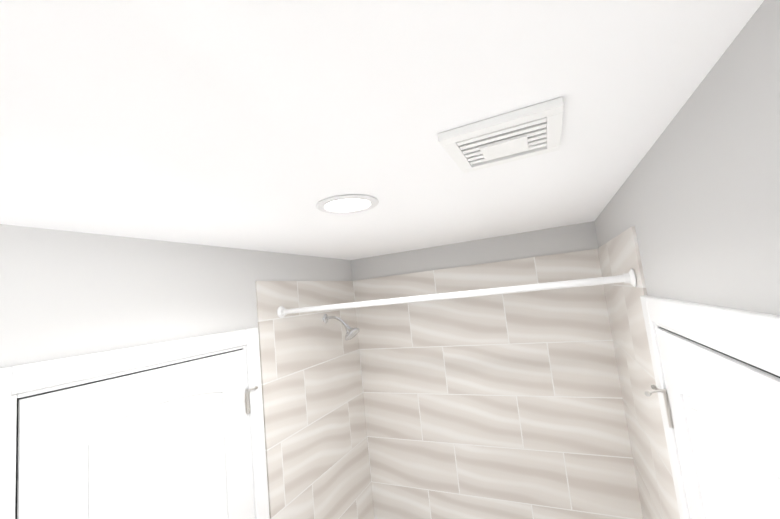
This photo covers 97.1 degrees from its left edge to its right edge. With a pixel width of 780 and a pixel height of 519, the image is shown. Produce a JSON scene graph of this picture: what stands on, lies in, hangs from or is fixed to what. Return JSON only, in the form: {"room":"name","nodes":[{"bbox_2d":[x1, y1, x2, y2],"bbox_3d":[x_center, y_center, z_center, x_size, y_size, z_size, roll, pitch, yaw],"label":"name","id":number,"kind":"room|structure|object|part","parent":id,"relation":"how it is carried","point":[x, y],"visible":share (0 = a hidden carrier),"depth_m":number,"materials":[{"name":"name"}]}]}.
{"room":"bathroom","nodes":[
{"label":"bathroom","id":0,"kind":"room"},
{"bbox_2d":[0,224,374,518],"bbox_3d":[-1.267,1.073,-0.169,0.081,2.480,5.500,-9,-7,24],"label":"wall","id":1,"kind":"structure","parent":0,"point":[78,308],"depth_m":1.43,"materials":[{"name":"grey paint"}]},
{"bbox_2d":[15,349,241,518],"bbox_3d":[-0.697,1.378,1.088,0.001,2.031,0.712,-9,-7,24],"label":"door frame","id":2,"kind":"structure","parent":1,"relation":"in","point":[18,399],"depth_m":0.91,"materials":[{"name":"grey wood"}]},
{"bbox_2d":[17,350,257,518],"bbox_3d":[-0.657,1.370,1.094,0.068,2.015,0.746,-9,-7,24],"label":"wall door","id":3,"kind":"structure","parent":1,"relation":"in","point":[170,442],"depth_m":1.11,"materials":[{"name":"white wood"}]},
{"bbox_3d":[-0.516,1.380,1.397,0.062,1.665,0.077,-9,-7,24],"label":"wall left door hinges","id":4,"kind":"part","parent":3,"relation":"part of","materials":[{"name":"silver metal"}]},
{"bbox_3d":[-0.694,1.335,1.089,0.019,2.114,0.878,-9,-7,24],"label":"door casing","id":5,"kind":"part","parent":1,"relation":"part of","materials":[{"name":"white wood"}]},
{"bbox_2d":[323,314,359,340],"bbox_3d":[-0.285,0.397,2.039,0.224,0.165,0.104,-9,-7,24],"label":"shower head","id":6,"kind":"object","parent":1,"relation":"attached to","point":[351,332],"visible":1,"depth_m":2.01},
{"bbox_2d":[277,269,635,317],"bbox_3d":[0.127,0.164,1.450,1.511,0.060,0.060,-9,-7,24],"label":"rail","id":7,"kind":"object","parent":1,"relation":"attached to","point":[628,277],"visible":0.98,"depth_m":1.34,"materials":[{"name":"white metal"}]},
{"bbox_2d":[0,0,763,259],"bbox_3d":[-0.740,-0.253,-0.330,1.530,0.001,5.500,-9,-7,24],"label":"ceiling","id":8,"kind":"structure","parent":0,"point":[264,125],"depth_m":0.52,"materials":[{"name":"white paint"}]},
{"bbox_2d":[316,194,378,213],"bbox_3d":[-0.127,-0.166,1.036,0.188,0.011,0.188,-9,-7,24],"label":"recessed light","id":9,"kind":"object","parent":8,"relation":"in","point":[321,204],"depth_m":1.02,"materials":[{"name":"white plastic"}]},
{"bbox_3d":[-0.127,-0.164,1.036,0.132,0.001,0.132,-9,-7,24],"label":"recessed ceiling light lens","id":10,"kind":"part","parent":9,"relation":"part of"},
{"bbox_2d":[438,97,563,172],"bbox_3d":[0.227,-0.234,0.690,0.210,0.016,0.210,-9,-7,24],"label":"ceiling vent","id":11,"kind":"object","parent":8,"relation":"in","point":[527,132],"visible":0.98,"depth_m":0.65,"materials":[{"name":"white plastic"}]},
{"bbox_2d":[351,221,642,518],"bbox_3d":[0.534,1.125,2.026,1.530,2.480,0.008,-9,-7,24],"label":"wall","id":12,"kind":"structure","parent":0,"point":[504,406],"depth_m":2.01,"materials":[{"name":"beige tile"}]},
{"bbox_2d":[594,0,779,518],"bbox_3d":[0.041,0.873,-0.759,0.081,2.480,5.500,-9,-7,24],"label":"wall","id":13,"kind":"structure","parent":0,"point":[687,223],"depth_m":0.62,"materials":[{"name":"grey paint"}]},
{"bbox_2d":[645,327,779,518],"bbox_3d":[0.682,1.172,0.549,0.068,2.015,0.796,-9,-7,24],"label":"door","id":14,"kind":"structure","parent":13,"relation":"attached to","point":[725,411],"depth_m":0.65,"materials":[{"name":"white wood"}]},
{"bbox_3d":[0.829,1.185,0.877,0.062,1.665,0.077,-9,-7,24],"label":"right door hinges","id":15,"kind":"part","parent":14,"relation":"part of","materials":[{"name":"silver metal"}]},
{"bbox_2d":[660,327,779,377],"bbox_3d":[0.705,1.170,0.516,0.001,2.031,0.762,-9,-7,24],"label":"door frame","id":16,"kind":"structure","parent":13,"relation":"attached to","point":[726,355],"depth_m":0.60,"materials":[{"name":"grey"}]}
]}

